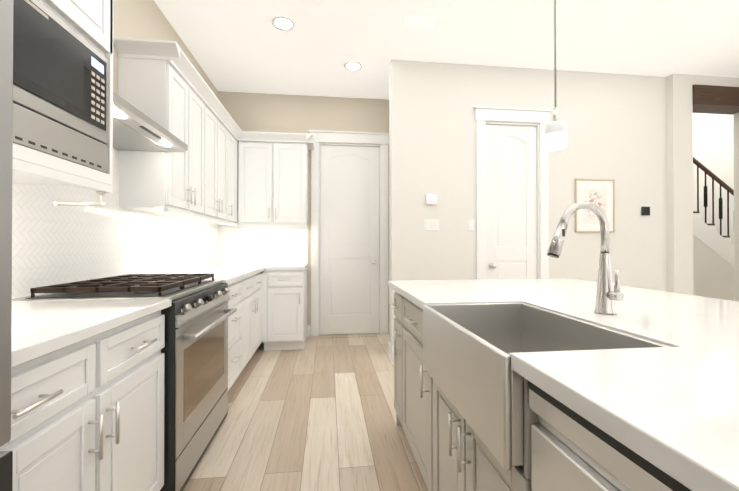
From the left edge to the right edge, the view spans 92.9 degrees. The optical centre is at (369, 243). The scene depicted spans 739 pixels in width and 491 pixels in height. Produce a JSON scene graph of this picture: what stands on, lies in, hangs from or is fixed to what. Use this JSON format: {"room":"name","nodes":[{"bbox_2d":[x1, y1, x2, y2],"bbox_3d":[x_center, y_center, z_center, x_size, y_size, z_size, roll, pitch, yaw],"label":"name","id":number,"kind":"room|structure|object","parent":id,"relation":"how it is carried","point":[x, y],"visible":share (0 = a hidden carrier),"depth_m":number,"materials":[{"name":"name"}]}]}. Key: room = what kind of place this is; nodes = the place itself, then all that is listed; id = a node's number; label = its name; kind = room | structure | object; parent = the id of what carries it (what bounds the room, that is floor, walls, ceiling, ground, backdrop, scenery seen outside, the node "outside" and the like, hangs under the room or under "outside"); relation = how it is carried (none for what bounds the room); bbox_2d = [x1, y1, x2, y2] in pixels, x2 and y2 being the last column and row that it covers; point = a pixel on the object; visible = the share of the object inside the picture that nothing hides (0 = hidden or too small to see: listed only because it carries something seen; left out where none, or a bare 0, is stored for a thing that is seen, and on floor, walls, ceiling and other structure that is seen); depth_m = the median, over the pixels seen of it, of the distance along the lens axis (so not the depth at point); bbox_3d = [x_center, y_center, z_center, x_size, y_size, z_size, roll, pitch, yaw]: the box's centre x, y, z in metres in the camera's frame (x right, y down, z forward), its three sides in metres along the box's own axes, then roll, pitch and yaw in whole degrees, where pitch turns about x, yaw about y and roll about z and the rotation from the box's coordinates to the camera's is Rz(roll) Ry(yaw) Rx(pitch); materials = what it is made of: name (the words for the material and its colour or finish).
{"room":"kitchen","nodes":[
{"label":"kitchen","id":0,"kind":"room"},
{"bbox_2d":[113,0,217,97],"bbox_3d":[-1.506,-0.370,0.746,0.150,3.030,7.410,0,0,-7],"label":"wall","id":1,"kind":"structure","parent":0,"point":[140,19],"depth_m":2.54,"materials":[{"name":"paint"}]},
{"bbox_2d":[12,0,112,192],"bbox_3d":[-1.201,-0.749,1.046,0.525,1.080,0.740,0,0,-7],"label":"upper cabinet","id":2,"kind":"object","parent":1,"relation":"attached to","point":[90,22],"visible":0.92,"depth_m":1.27,"materials":[{"name":"white wood"}]},
{"bbox_2d":[13,0,107,172],"bbox_3d":[-1.218,-0.515,1.043,0.432,0.462,0.696,0,0,-7],"label":"built-in microwave","id":3,"kind":"object","parent":2,"relation":"in","point":[60,87],"visible":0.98,"depth_m":1.14,"materials":[{"name":"silver metal"}]},
{"bbox_2d":[53,191,107,206],"bbox_3d":[-1.141,-0.176,1.387,0.194,0.060,0.032,0,0,-7],"label":"towel bar","id":4,"kind":"object","parent":2,"relation":"attached to","point":[99,203],"visible":1,"depth_m":1.38,"materials":[{"name":"silver metal"}]},
{"bbox_2d":[12,148,219,298],"bbox_3d":[-1.630,-0.204,2.465,0.009,0.885,3.664,0,0,-7],"label":"tile backsplash","id":5,"kind":"structure","parent":1,"relation":"attached to","point":[52,244],"depth_m":1.99,"materials":[{"name":"white tile"}]},
{"bbox_2d":[113,92,187,151],"bbox_3d":[-1.348,-0.636,1.864,0.424,0.086,0.802,0,0,-7],"label":"range hood","id":6,"kind":"object","parent":1,"relation":"attached to","point":[135,129],"visible":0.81,"depth_m":1.91,"materials":[{"name":"silver metal"}]},
{"bbox_2d":[113,41,208,216],"bbox_3d":[-1.498,-0.758,2.630,0.303,1.046,0.744,0,0,-7],"label":"upper cabinet","id":7,"kind":"object","parent":1,"relation":"attached to","point":[153,78],"depth_m":2.28,"materials":[{"name":"white wood"}]},
{"bbox_2d":[178,97,232,224],"bbox_3d":[-1.575,-0.754,3.273,0.303,1.046,0.808,0,0,-7],"label":"upper cabinet","id":8,"kind":"object","parent":1,"relation":"attached to","point":[224,169],"depth_m":3.37,"materials":[{"name":"white wood"}]},
{"bbox_2d":[233,125,236,224],"bbox_3d":[-1.634,-0.751,3.775,0.303,1.046,0.458,0,0,-7],"label":"upper cabinet","id":9,"kind":"object","parent":1,"relation":"attached to","point":[234,126],"depth_m":3.91,"materials":[{"name":"white wood"}]},
{"bbox_2d":[218,91,388,333],"bbox_3d":[-0.720,-0.350,4.479,2.290,3.030,0.120,0,0,-7],"label":"wall","id":10,"kind":"structure","parent":0,"point":[265,112],"depth_m":4.40,"materials":[{"name":"paint"}]},
{"bbox_2d":[220,225,307,263],"bbox_3d":[-1.297,0.012,4.345,1.052,0.475,0.008,0,0,-7],"label":"tile backsplash","id":11,"kind":"structure","parent":10,"relation":"attached to","point":[238,245],"depth_m":4.34,"materials":[{"name":"white tile"}]},
{"bbox_2d":[237,129,308,226],"bbox_3d":[-1.147,-0.749,4.197,0.803,1.046,0.341,0,0,-7],"label":"upper cabinet","id":12,"kind":"object","parent":10,"relation":"attached to","point":[272,168],"depth_m":4.07,"materials":[{"name":"white wood"}]},
{"bbox_2d":[309,130,388,336],"bbox_3d":[-0.252,-0.129,4.515,1.042,2.588,0.155,0,0,-7],"label":"door frame","id":13,"kind":"structure","parent":10,"relation":"attached to","point":[337,138],"depth_m":4.46,"materials":[{"name":"paint"}]},
{"bbox_2d":[320,145,378,334],"bbox_3d":[-0.248,-0.050,4.479,0.760,2.406,0.103,0,0,-7],"label":"pantry door","id":14,"kind":"structure","parent":10,"relation":"in","point":[349,239],"depth_m":4.50,"materials":[{"name":"paint"}]},
{"bbox_2d":[182,333,427,490],"bbox_3d":[3.124,1.201,1.986,9.740,0.100,8.900,0,0,-7],"label":"floor","id":15,"kind":"structure","parent":0,"point":[318,413],"depth_m":2.20,"materials":[{"name":"brown wood"}]},
{"bbox_2d":[0,0,12,490],"bbox_3d":[-0.957,0.254,0.169,0.746,1.775,1.001,0,0,-7],"label":"refrigerator","id":16,"kind":"object","parent":15,"relation":"on","point":[6,137],"visible":1,"depth_m":0.69,"materials":[{"name":"silver metal"}]},
{"bbox_2d":[0,326,119,490],"bbox_3d":[-1.121,0.705,0.882,0.643,0.878,0.410,0,0,-7],"label":"base cabinet","id":17,"kind":"object","parent":15,"relation":"on","point":[87,414],"depth_m":0.95,"materials":[{"name":"white wood"}]},
{"bbox_2d":[11,264,266,367],"bbox_3d":[-1.291,0.257,2.503,0.690,0.035,3.663,0,0,-7],"label":"countertop","id":18,"kind":"structure","parent":17,"relation":"on","point":[40,328],"depth_m":1.15,"materials":[{"name":"white stone"}]},
{"bbox_2d":[12,273,236,490],"bbox_3d":[-1.165,0.670,1.879,0.702,0.961,0.806,0,0,-7],"label":"range","id":19,"kind":"object","parent":15,"relation":"on","point":[197,313],"visible":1,"depth_m":1.68,"materials":[{"name":"silver metal"}]},
{"bbox_2d":[120,310,164,490],"bbox_3d":[-1.160,0.707,1.209,0.643,0.878,0.512,0,0,-7],"label":"base cabinet","id":20,"kind":"object","parent":15,"relation":"on","point":[142,340],"depth_m":1.32,"materials":[{"name":"white wood"}]},
{"bbox_2d":[228,277,247,390],"bbox_3d":[-1.321,0.715,2.570,0.643,0.878,0.591,0,0,-7],"label":"base cabinet","id":21,"kind":"object","parent":15,"relation":"on","point":[238,321],"depth_m":2.72,"materials":[{"name":"white wood"}]},
{"bbox_2d":[248,271,263,360],"bbox_3d":[-1.400,0.718,3.237,0.643,0.878,0.884,0,0,-7],"label":"base cabinet","id":22,"kind":"object","parent":15,"relation":"on","point":[255,281],"depth_m":3.37,"materials":[{"name":"white wood"}]},
{"bbox_2d":[272,268,306,349],"bbox_3d":[-0.959,0.723,4.059,0.427,0.878,0.643,0,0,-7],"label":"base cabinet","id":23,"kind":"object","parent":15,"relation":"on","point":[289,287],"depth_m":3.75,"materials":[{"name":"white wood"}]},
{"bbox_2d":[267,264,307,269],"bbox_3d":[-0.931,0.265,4.062,0.392,0.035,0.651,0,0,-7],"label":"countertop","id":24,"kind":"structure","parent":23,"relation":"on","point":[269,266],"depth_m":3.80,"materials":[{"name":"white stone"}]},
{"bbox_2d":[320,334,380,337],"bbox_3d":[-0.242,1.162,4.425,0.762,0.006,0.125,0,0,-7],"label":"threshold","id":25,"kind":"object","parent":15,"relation":"on","point":[349,335],"visible":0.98,"depth_m":4.43,"materials":[{"name":"brown wood"}]},
{"bbox_2d":[389,292,396,425],"bbox_3d":[0.477,0.713,2.097,0.618,0.880,0.330,0,0,-7],"label":"base cabinet","id":26,"kind":"object","parent":15,"relation":"on","point":[394,306],"depth_m":2.15,"materials":[{"name":"grey wood"}]},
{"bbox_2d":[397,293,432,490],"bbox_3d":[0.522,0.710,1.718,0.618,0.880,0.697,0,0,-7],"label":"base cabinet","id":27,"kind":"object","parent":15,"relation":"on","point":[414,383],"depth_m":1.69,"materials":[{"name":"grey wood"}]},
{"bbox_2d":[388,279,738,490],"bbox_3d":[0.955,0.246,0.561,1.265,0.035,3.570,0,0,-7],"label":"countertop","id":28,"kind":"structure","parent":27,"relation":"on","point":[672,411],"depth_m":0.64,"materials":[{"name":"white stone"}]},
{"bbox_2d":[423,303,670,470],"bbox_3d":[0.453,0.360,1.085,0.416,0.245,0.647,0,0,-7],"label":"farmhouse sink","id":29,"kind":"object","parent":28,"relation":"in","point":[468,349],"visible":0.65,"depth_m":1.02,"materials":[{"name":"silver metal"}]},
{"bbox_2d":[547,201,623,314],"bbox_3d":[0.705,0.045,1.153,0.235,0.372,0.090,0,0,-7],"label":"faucet","id":30,"kind":"object","parent":28,"relation":"on","point":[606,295],"visible":1,"depth_m":1.16,"materials":[{"name":"silver metal"}]},
{"bbox_2d":[433,378,539,490],"bbox_3d":[0.592,0.819,1.132,0.618,0.656,0.740,0,0,-7],"label":"base cabinet","id":31,"kind":"object","parent":15,"relation":"on","point":[450,450],"depth_m":1.03,"materials":[{"name":"grey wood"}]},
{"bbox_2d":[528,381,690,490],"bbox_3d":[0.652,0.704,0.460,0.589,0.876,0.597,0,0,-7],"label":"dishwasher","id":32,"kind":"object","parent":15,"relation":"on","point":[571,450],"visible":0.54,"depth_m":0.59,"materials":[{"name":"silver metal"}]},
{"bbox_2d":[693,157,733,300],"bbox_3d":[5.406,-0.466,5.957,3.515,3.279,1.130,0,0,-7],"label":"staircase","id":33,"kind":"structure","parent":15,"relation":"on","point":[713,263],"depth_m":5.38,"materials":[{"name":"paint"}]},
{"bbox_2d":[154,0,738,99],"bbox_3d":[3.124,-1.929,2.003,9.740,0.100,8.900,0,0,-7],"label":"ceiling","id":34,"kind":"structure","parent":0,"point":[246,46],"depth_m":3.20,"materials":[{"name":"paint"}]},
{"bbox_2d":[272,16,294,30],"bbox_3d":[-0.733,-1.869,2.986,0.190,0.007,0.190,0,0,-7],"label":"recessed light","id":35,"kind":"object","parent":34,"relation":"in","point":[283,23],"visible":1,"depth_m":2.98,"materials":[{"name":"paint"}]},
{"bbox_2d":[344,61,361,70],"bbox_3d":[-0.174,-1.865,3.692,0.190,0.007,0.190,0,0,-7],"label":"recessed light","id":36,"kind":"object","parent":34,"relation":"in","point":[353,66],"visible":1,"depth_m":3.69,"materials":[{"name":"paint"}]},
{"bbox_2d":[400,15,438,29],"bbox_3d":[0.420,-1.868,2.974,0.300,0.009,0.160,0,0,-7],"label":"ceiling vent","id":37,"kind":"object","parent":34,"relation":"in","point":[419,22],"visible":1,"depth_m":2.96,"materials":[{"name":"metal"}]},
{"bbox_2d":[544,0,567,150],"bbox_3d":[0.835,-1.155,1.579,0.120,1.452,0.120,0,0,-7],"label":"pendant light","id":38,"kind":"object","parent":34,"relation":"hanging from","point":[555,135],"visible":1,"depth_m":1.56,"materials":[{"name":"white glass"}]},
{"bbox_2d":[389,59,738,358],"bbox_3d":[2.275,-0.354,3.817,4.138,3.030,0.200,0,0,-7],"label":"wall","id":39,"kind":"structure","parent":0,"point":[632,135],"depth_m":3.67,"materials":[{"name":"paint"}]},
{"bbox_2d":[389,343,393,358],"bbox_3d":[0.660,1.090,3.592,0.909,0.140,0.018,0,0,-7],"label":"baseboard","id":40,"kind":"structure","parent":39,"relation":"attached to","point":[389,343],"depth_m":3.54,"materials":[{"name":"paint"}]},
{"bbox_2d":[426,194,436,204],"bbox_3d":[0.634,-0.452,3.591,0.120,0.105,0.024,0,0,-7],"label":"thermostat","id":41,"kind":"object","parent":39,"relation":"attached to","point":[431,199],"visible":1,"depth_m":3.58,"materials":[{"name":"white plastic"}]},
{"bbox_2d":[424,219,438,229],"bbox_3d":[0.638,-0.194,3.597,0.160,0.115,0.009,0,0,-7],"label":"light switch","id":42,"kind":"object","parent":39,"relation":"attached to","point":[431,224],"visible":1,"depth_m":3.59,"materials":[{"name":"white plastic"}]},
{"bbox_2d":[468,219,474,230],"bbox_3d":[1.058,-0.194,3.647,0.070,0.115,0.009,0,0,-7],"label":"light switch","id":43,"kind":"object","parent":39,"relation":"attached to","point":[471,225],"visible":1,"depth_m":3.64,"materials":[{"name":"white plastic"}]},
{"bbox_2d":[486,124,536,279],"bbox_3d":[1.506,-0.054,3.710,0.577,2.406,0.103,0,0,-7],"label":"closet door","id":44,"kind":"structure","parent":39,"relation":"in","point":[511,217],"depth_m":3.73,"materials":[{"name":"paint"}]},
{"bbox_2d":[473,106,551,279],"bbox_3d":[1.502,-0.133,3.746,0.859,2.588,0.155,0,0,-7],"label":"door frame","id":45,"kind":"structure","parent":39,"relation":"attached to","point":[504,115],"depth_m":3.70,"materials":[{"name":"paint"}]},
{"bbox_2d":[575,179,614,231],"bbox_3d":[2.445,-0.413,3.807,0.461,0.576,0.020,0,0,-7],"label":"framed art","id":46,"kind":"object","parent":39,"relation":"attached to","point":[600,193],"visible":0.92,"depth_m":3.81,"materials":[{"name":"beige wood"}]},
{"bbox_2d":[640,206,649,215],"bbox_3d":[3.046,-0.360,3.876,0.112,0.112,0.025,0,0,-7],"label":"thermostat","id":47,"kind":"object","parent":39,"relation":"attached to","point":[644,210],"visible":1,"depth_m":3.87,"materials":[{"name":"black plastic"}]},
{"bbox_2d":[692,84,738,114],"bbox_3d":[3.943,-1.644,4.022,0.779,0.214,0.240,0,0,-7],"label":"beam","id":48,"kind":"structure","parent":39,"relation":"attached to","point":[710,99],"depth_m":3.90,"materials":[{"name":"brown wood"}]},
{"bbox_2d":[693,112,738,301],"bbox_3d":[5.606,-1.636,4.260,4.180,5.600,0.120,0,0,-7],"label":"wall","id":49,"kind":"structure","parent":0,"point":[716,144],"depth_m":3.98,"materials":[{"name":"paint"}]}
]}

